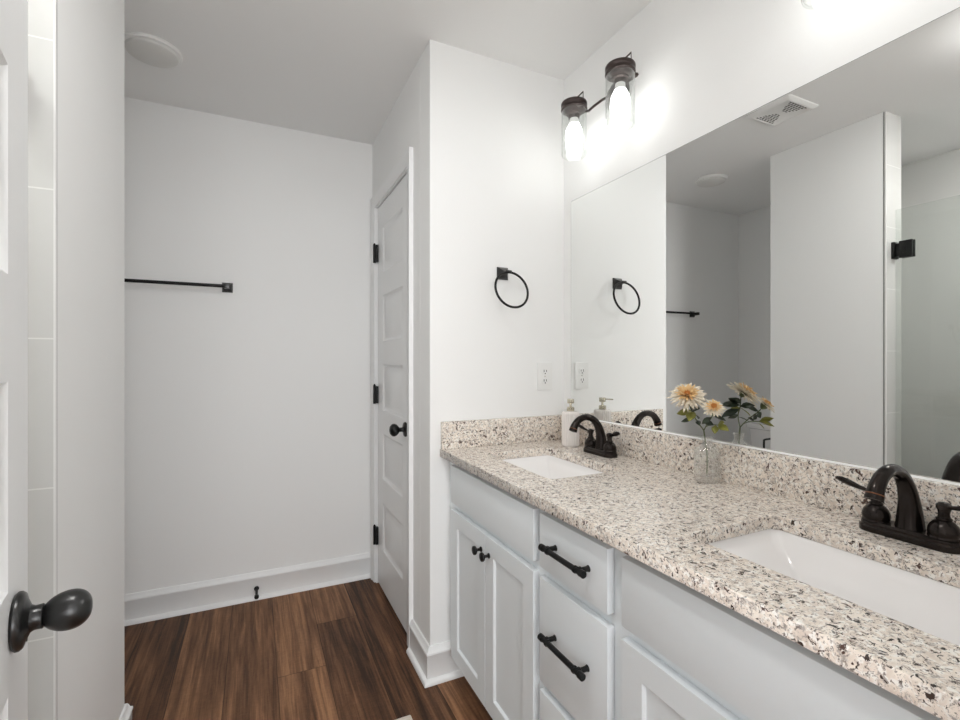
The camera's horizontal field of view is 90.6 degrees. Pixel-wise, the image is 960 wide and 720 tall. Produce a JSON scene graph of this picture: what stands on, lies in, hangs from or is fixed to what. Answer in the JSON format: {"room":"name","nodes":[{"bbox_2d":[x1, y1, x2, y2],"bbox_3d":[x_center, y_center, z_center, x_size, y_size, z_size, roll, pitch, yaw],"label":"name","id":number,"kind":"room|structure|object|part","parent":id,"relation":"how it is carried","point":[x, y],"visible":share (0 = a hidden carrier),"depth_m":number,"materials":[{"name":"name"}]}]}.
{"room":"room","nodes":[
{"label":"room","id":0,"kind":"room"},
{"bbox_2d":[57,0,123,719],"bbox_3d":[-1.412,0.002,1.043,0.916,2.520,0.570,0,0,-25],"label":"wall partition","id":1,"kind":"structure","parent":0,"point":[90,33],"depth_m":1.18,"materials":[{"name":"paint"}]},
{"bbox_2d":[28,0,52,719],"bbox_3d":[-0.933,0.002,0.949,0.129,2.440,0.010,0,0,-25],"label":"tile","id":2,"kind":"structure","parent":1,"relation":"attached to","point":[40,12],"depth_m":0.96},
{"bbox_2d":[53,0,56,719],"bbox_3d":[-0.872,0.002,0.975,0.004,2.440,0.007,0,0,-25],"label":"trim","id":3,"kind":"structure","parent":1,"relation":"attached to","point":[54,1],"depth_m":0.97,"materials":[{"name":"white plastic"}]},
{"bbox_2d":[119,703,132,719],"bbox_3d":[-1.384,1.155,1.079,0.896,0.134,0.590,0,0,-25],"label":"baseboard","id":4,"kind":"structure","parent":1,"relation":"attached to","point":[126,714],"depth_m":1.48,"materials":[{"name":"paint"}]},
{"bbox_2d":[124,97,371,594],"bbox_3d":[-1.127,0.002,2.513,2.888,2.520,0.120,0,0,-25],"label":"wall","id":5,"kind":"structure","parent":0,"point":[247,410],"depth_m":2.41,"materials":[{"name":"paint"}]},
{"bbox_2d":[124,278,232,292],"bbox_3d":[-1.518,-0.361,2.225,0.637,0.048,0.066,0,0,-25],"label":"towel bar","id":6,"kind":"object","parent":5,"relation":"attached to","point":[226,287],"visible":0.57,"depth_m":2.26,"materials":[{"name":"black metal"}]},
{"bbox_3d":[-1.252,-0.361,2.351,0.048,0.048,0.066,0,0,-25],"label":"post","id":7,"kind":"part","parent":6,"relation":"part of","materials":[{"name":"black metal"}]},
{"bbox_2d":[124,552,370,625],"bbox_3d":[-1.435,1.155,2.285,1.837,0.134,0.030,0,0,-25],"label":"baseboard","id":8,"kind":"structure","parent":5,"relation":"attached to","point":[167,602],"depth_m":2.39,"materials":[{"name":"paint"}]},
{"bbox_2d":[254,586,258,598],"bbox_3d":[-1.122,1.170,2.385,0.024,0.032,0.087,0,0,-25],"label":"door stop","id":9,"kind":"object","parent":5,"relation":"attached to","point":[256,588],"visible":1,"depth_m":2.38,"materials":[{"name":"black metal"}]},
{"bbox_3d":[-1.125,1.169,2.393,0.024,0.029,0.070,0,0,-25],"label":"rod","id":10,"kind":"part","parent":9,"relation":"part of","materials":[{"name":"black metal"}]},
{"bbox_2d":[124,578,492,719],"bbox_3d":[0.023,1.272,-0.048,4.000,0.100,5.894,0,0,-25],"label":"floor","id":11,"kind":"structure","parent":0,"point":[335,652],"depth_m":1.89,"materials":[{"name":"brown wood"}]},
{"bbox_2d":[396,715,412,719],"bbox_3d":[-0.235,1.218,1.464,0.137,0.006,0.307,0,0,-25],"label":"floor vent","id":12,"kind":"object","parent":11,"relation":"in","point":[408,717],"visible":1,"depth_m":1.61,"materials":[{"name":"beige metal"}]},
{"bbox_2d":[450,462,941,719],"bbox_3d":[0.444,0.797,1.212,0.590,0.848,1.614,0,0,-25],"label":"vanity cabinet","id":13,"kind":"object","parent":11,"relation":"on","point":[549,620],"visible":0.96,"depth_m":1.01,"materials":[{"name":"paint"}]},
{"bbox_3d":[-0.038,0.834,1.651,0.020,0.552,0.288,0,0,-25],"label":"door","id":14,"kind":"part","parent":13,"relation":"part of","materials":[{"name":"paint"}]},
{"bbox_3d":[-0.010,0.614,1.533,0.031,0.029,0.029,0,0,-25],"label":"door knob","id":15,"kind":"part","parent":13,"relation":"part of","materials":[{"name":"black metal"}]},
{"bbox_3d":[0.014,0.614,1.481,0.031,0.029,0.029,0,0,-25],"label":"door knob","id":16,"kind":"part","parent":13,"relation":"part of","materials":[{"name":"black metal"}]},
{"bbox_3d":[0.087,0.834,1.387,0.020,0.552,0.288,0,0,-25],"label":"door","id":17,"kind":"part","parent":13,"relation":"part of","materials":[{"name":"paint"}]},
{"bbox_3d":[0.218,0.979,1.110,0.020,0.262,0.261,0,0,-25],"label":"drawer","id":18,"kind":"part","parent":13,"relation":"part of","materials":[{"name":"paint"}]},
{"bbox_3d":[0.193,0.680,1.096,0.038,0.017,0.170,0,0,-25],"label":"drawer pull","id":19,"kind":"part","parent":13,"relation":"part of","materials":[{"name":"black metal"}]},
{"bbox_3d":[0.194,0.459,1.093,0.038,0.017,0.170,0,0,-25],"label":"drawer pull","id":20,"kind":"part","parent":13,"relation":"part of","materials":[{"name":"black metal"}]},
{"bbox_3d":[0.218,0.691,1.110,0.020,0.266,0.261,0,0,-25],"label":"drawer","id":21,"kind":"part","parent":13,"relation":"part of","materials":[{"name":"paint"}]},
{"bbox_3d":[0.218,0.463,1.110,0.020,0.138,0.261,0,0,-25],"label":"drawer","id":22,"kind":"part","parent":13,"relation":"part of","materials":[{"name":"paint"}]},
{"bbox_3d":[0.237,0.748,1.114,0.018,0.749,1.614,0,0,-25],"label":"frame","id":23,"kind":"part","parent":13,"relation":"part of","materials":[{"name":"paint"}]},
{"bbox_3d":[0.353,0.834,0.824,0.020,0.552,0.289,0,0,-25],"label":"door","id":24,"kind":"part","parent":13,"relation":"part of","materials":[{"name":"paint"}]},
{"bbox_2d":[440,415,959,719],"bbox_3d":[0.452,0.305,1.215,0.576,0.134,1.616,0,0,-25],"label":"countertop","id":25,"kind":"structure","parent":13,"relation":"on","point":[648,503],"depth_m":1.02,"materials":[{"name":"stone"}]},
{"bbox_2d":[503,455,602,478],"bbox_3d":[0.235,0.445,1.605,0.333,0.144,0.480,0,0,-25],"label":"undermount sink","id":26,"kind":"object","parent":25,"relation":"in","point":[550,467],"visible":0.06,"depth_m":1.78,"materials":[{"name":"ceramic"}]},
{"bbox_2d":[562,399,578,446],"bbox_3d":[0.359,0.248,1.885,0.069,0.186,0.069,0,0,-44],"label":"soap dispenser","id":27,"kind":"object","parent":25,"relation":"on","point":[569,438],"visible":0.96,"depth_m":1.86,"materials":[{"name":"white ceramic"}]},
{"bbox_2d":[569,414,619,457],"bbox_3d":[0.418,0.268,1.716,0.174,0.148,0.174,0,0,18],"label":"faucet","id":28,"kind":"object","parent":25,"relation":"on","point":[601,446],"visible":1,"depth_m":1.70,"materials":[{"name":"black metal"}]},
{"bbox_3d":[0.389,0.259,1.700,0.160,0.131,0.047,0,0,-25],"label":"spout","id":29,"kind":"part","parent":28,"relation":"part of","materials":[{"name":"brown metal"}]},
{"bbox_3d":[0.412,0.290,1.768,0.047,0.066,0.047,0,0,-25],"label":"handle","id":30,"kind":"part","parent":28,"relation":"part of","materials":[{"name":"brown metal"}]},
{"bbox_3d":[0.435,0.331,1.721,0.054,0.021,0.158,0,0,-25],"label":"plate","id":31,"kind":"part","parent":28,"relation":"part of","materials":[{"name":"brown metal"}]},
{"bbox_3d":[0.457,0.290,1.674,0.047,0.066,0.047,0,0,-25],"label":"handle","id":32,"kind":"part","parent":28,"relation":"part of","materials":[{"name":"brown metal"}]},
{"bbox_3d":[0.463,0.257,1.641,0.018,0.026,0.068,0,0,-16],"label":"lever","id":33,"kind":"part","parent":28,"relation":"part of","materials":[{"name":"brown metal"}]},
{"bbox_2d":[694,437,719,483],"bbox_3d":[0.636,0.278,1.331,0.067,0.127,0.066,0,0,-25],"label":"glass vase","id":34,"kind":"object","parent":25,"relation":"on","point":[702,437],"visible":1,"depth_m":1.31,"materials":[{"name":"clear glass"}]},
{"bbox_2d":[667,383,728,473],"bbox_3d":[0.595,0.193,1.307,0.116,0.255,0.156,0,0,-14],"label":"artificial flowers","id":35,"kind":"object","parent":34,"relation":"in","point":[687,395],"visible":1,"depth_m":1.31,"materials":[{"name":"beige plastic"}]},
{"bbox_3d":[0.622,0.215,1.312,0.053,0.211,0.080,0,0,-25],"label":"stem","id":36,"kind":"part","parent":35,"relation":"part of","materials":[{"name":"green plastic"}]},
{"bbox_2d":[599,420,959,485],"bbox_3d":[0.709,0.236,1.324,0.009,0.004,1.593,0,0,-25],"label":"mirror trim","id":37,"kind":"structure","parent":25,"relation":"on","point":[790,454],"depth_m":1.18,"materials":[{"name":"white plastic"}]},
{"bbox_2d":[708,529,959,645],"bbox_3d":[0.616,0.445,0.800,0.333,0.144,0.480,0,0,-25],"label":"undermount sink","id":38,"kind":"object","parent":25,"relation":"in","point":[925,604],"visible":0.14,"depth_m":0.88,"materials":[{"name":"ceramic"}]},
{"bbox_2d":[835,464,959,554],"bbox_3d":[0.801,0.268,0.902,0.174,0.148,0.174,0,0,18],"label":"faucet","id":39,"kind":"object","parent":25,"relation":"on","point":[942,534],"visible":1,"depth_m":0.89,"materials":[{"name":"black metal"}]},
{"bbox_3d":[0.774,0.257,0.980,0.018,0.026,0.068,0,0,-35],"label":"lever","id":40,"kind":"part","parent":39,"relation":"part of","materials":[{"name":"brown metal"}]},
{"bbox_3d":[0.795,0.290,0.954,0.047,0.066,0.047,0,0,-25],"label":"handle","id":41,"kind":"part","parent":39,"relation":"part of","materials":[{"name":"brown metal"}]},
{"bbox_3d":[0.772,0.259,0.885,0.160,0.131,0.047,0,0,-25],"label":"spout","id":42,"kind":"part","parent":39,"relation":"part of","materials":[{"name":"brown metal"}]},
{"bbox_3d":[0.818,0.331,0.907,0.054,0.021,0.158,0,0,-25],"label":"plate","id":43,"kind":"part","parent":39,"relation":"part of","materials":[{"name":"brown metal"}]},
{"bbox_3d":[0.840,0.290,0.860,0.047,0.066,0.047,0,0,-25],"label":"handle","id":44,"kind":"part","parent":39,"relation":"part of","materials":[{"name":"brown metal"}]},
{"bbox_3d":[0.846,0.257,0.827,0.018,0.026,0.068,0,0,-16],"label":"lever","id":45,"kind":"part","parent":39,"relation":"part of","materials":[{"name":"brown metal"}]},
{"bbox_2d":[124,0,651,144],"bbox_3d":[0.023,-1.268,-0.048,4.000,0.100,5.894,0,0,-25],"label":"ceiling","id":46,"kind":"structure","parent":0,"point":[332,68],"depth_m":1.84,"materials":[{"name":"paint"}]},
{"bbox_2d":[124,32,182,67],"bbox_3d":[-1.286,-1.204,1.864,0.204,0.029,0.204,0,0,-25],"label":"recessed light","id":47,"kind":"object","parent":46,"relation":"in","point":[152,50],"visible":0.98,"depth_m":1.83,"materials":[{"name":"white plastic"}]},
{"bbox_2d":[372,58,419,628],"bbox_3d":[-0.380,0.002,2.335,0.110,2.520,0.881,0,0,-25],"label":"wall","id":48,"kind":"structure","parent":0,"point":[400,131],"depth_m":1.98,"materials":[{"name":"paint"}]},
{"bbox_2d":[371,147,412,646],"bbox_3d":[-0.419,0.165,2.338,0.178,2.115,0.734,0,0,-25],"label":"door","id":49,"kind":"structure","parent":48,"relation":"in","point":[392,203],"depth_m":2.33,"materials":[{"name":"paint"}]},
{"bbox_3d":[-0.363,0.310,2.099,0.074,0.066,0.066,0,0,-25],"label":"knob","id":50,"kind":"part","parent":49,"relation":"part of","materials":[{"name":"black metal"}]},
{"bbox_2d":[406,619,463,687],"bbox_3d":[-0.177,1.155,1.912,0.175,0.134,0.240,0,0,-25],"label":"baseboard","id":51,"kind":"structure","parent":48,"relation":"attached to","point":[433,664],"depth_m":1.82,"materials":[{"name":"paint"}]},
{"bbox_2d":[420,40,563,645],"bbox_3d":[0.062,0.002,1.992,0.616,2.520,0.120,0,0,-25],"label":"wall","id":52,"kind":"structure","parent":0,"point":[492,162],"depth_m":1.91,"materials":[{"name":"paint"}]},
{"bbox_2d":[494,267,528,307],"bbox_3d":[0.116,-0.288,1.897,0.153,0.176,0.096,0,0,-25],"label":"towel ring","id":53,"kind":"object","parent":52,"relation":"attached to","point":[502,273],"visible":1,"depth_m":1.90,"materials":[{"name":"black metal"}]},
{"bbox_2d":[537,363,551,389],"bbox_3d":[0.276,0.071,2.022,0.072,0.116,0.008,0,0,-25],"label":"wall outlet","id":54,"kind":"object","parent":52,"relation":"attached to","point":[544,370],"visible":1,"depth_m":2.02,"materials":[{"name":"white plastic"}]},
{"bbox_2d":[542,368,548,374],"bbox_3d":[0.277,0.051,2.020,0.033,0.029,0.003,0,0,-25],"label":"receptacle","id":55,"kind":"object","parent":54,"relation":"attached to","point":[545,371],"depth_m":2.02,"materials":[{"name":"white plastic"}]},
{"bbox_2d":[542,378,548,384],"bbox_3d":[0.277,0.091,2.020,0.033,0.029,0.003,0,0,-25],"label":"receptacle","id":56,"kind":"object","parent":54,"relation":"attached to","point":[545,381],"depth_m":2.02,"materials":[{"name":"white plastic"}]},
{"bbox_2d":[564,0,959,410],"bbox_3d":[0.770,0.002,1.357,0.120,2.520,1.894,0,0,-25],"label":"wall","id":57,"kind":"structure","parent":0,"point":[702,66],"depth_m":1.44,"materials":[{"name":"paint"}]},
{"bbox_2d":[561,52,638,155],"bbox_3d":[0.442,-0.910,1.726,0.156,0.252,0.356,0,0,-25],"label":"vanity light","id":58,"kind":"object","parent":57,"relation":"attached to","point":[620,71],"visible":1,"depth_m":1.61,"materials":[{"name":"white glass"}]},
{"bbox_2d":[561,108,586,155],"bbox_3d":[0.362,-0.873,1.830,0.096,0.178,0.096,0,0,-25],"label":"glass jar","id":59,"kind":"object","parent":58,"relation":"on","point":[574,134],"depth_m":1.81,"materials":[{"name":"glass"}]},
{"bbox_3d":[0.362,-0.857,1.830,0.066,0.098,0.066,0,0,-25],"label":"bulb","id":60,"kind":"part","parent":58,"relation":"part of","materials":[{"name":"white glass"}]},
{"bbox_2d":[564,105,584,120],"bbox_3d":[0.362,-0.945,1.830,0.080,0.033,0.080,0,0,-25],"label":"socket","id":61,"kind":"object","parent":58,"relation":"attached to","point":[573,112],"depth_m":1.81,"materials":[{"name":"brown metal"}]},
{"bbox_3d":[0.442,-0.972,1.802,0.031,0.022,0.138,0,0,-25],"label":"arm","id":62,"kind":"part","parent":58,"relation":"part of","materials":[{"name":"brown metal"}]},
{"bbox_2d":[608,67,631,85],"bbox_3d":[0.472,-0.945,1.598,0.080,0.033,0.080,0,0,-25],"label":"socket","id":63,"kind":"object","parent":58,"relation":"attached to","point":[620,76],"depth_m":1.58,"materials":[{"name":"brown metal"}]},
{"bbox_2d":[605,70,634,132],"bbox_3d":[0.472,-0.873,1.598,0.096,0.178,0.096,0,0,-25],"label":"glass jar","id":64,"kind":"object","parent":58,"relation":"on","point":[620,99],"depth_m":1.58,"materials":[{"name":"glass"}]},
{"bbox_3d":[0.472,-0.857,1.598,0.066,0.098,0.066,0,0,-25],"label":"bulb","id":65,"kind":"part","parent":58,"relation":"part of","materials":[{"name":"white glass"}]},
{"bbox_3d":[0.501,-0.972,1.678,0.031,0.022,0.138,0,0,-25],"label":"arm","id":66,"kind":"part","parent":58,"relation":"part of","materials":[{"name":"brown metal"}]},
{"bbox_2d":[561,415,959,528],"bbox_3d":[0.702,0.290,1.322,0.031,0.104,1.596,0,0,-25],"label":"backsplash","id":67,"kind":"structure","parent":57,"relation":"attached to","point":[809,481],"depth_m":1.21,"materials":[{"name":"stone"}]},
{"bbox_2d":[571,7,959,482],"bbox_3d":[0.715,-0.217,1.327,0.006,0.908,1.527,0,0,-25],"label":"wall mirror","id":68,"kind":"object","parent":57,"relation":"attached to","point":[794,262],"visible":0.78,"depth_m":1.17,"materials":[{"name":"grey glass"}]},
{"bbox_3d":[-0.038,0.002,0.021,2.684,2.520,0.120,0,0,-25],"label":"wall","id":69,"kind":"structure","parent":0,"visible":0},
{"bbox_2d":[0,0,92,719],"bbox_3d":[-0.382,0.194,0.352,0.108,2.033,0.721,0,0,-35],"label":"door","id":70,"kind":"structure","parent":69,"relation":"in","point":[69,609],"depth_m":0.57,"materials":[{"name":"paint"}]},
{"bbox_3d":[-0.518,0.315,0.597,0.050,0.048,0.048,0,0,-35],"label":"knob","id":71,"kind":"part","parent":70,"relation":"part of","materials":[{"name":"black metal"}]}
]}

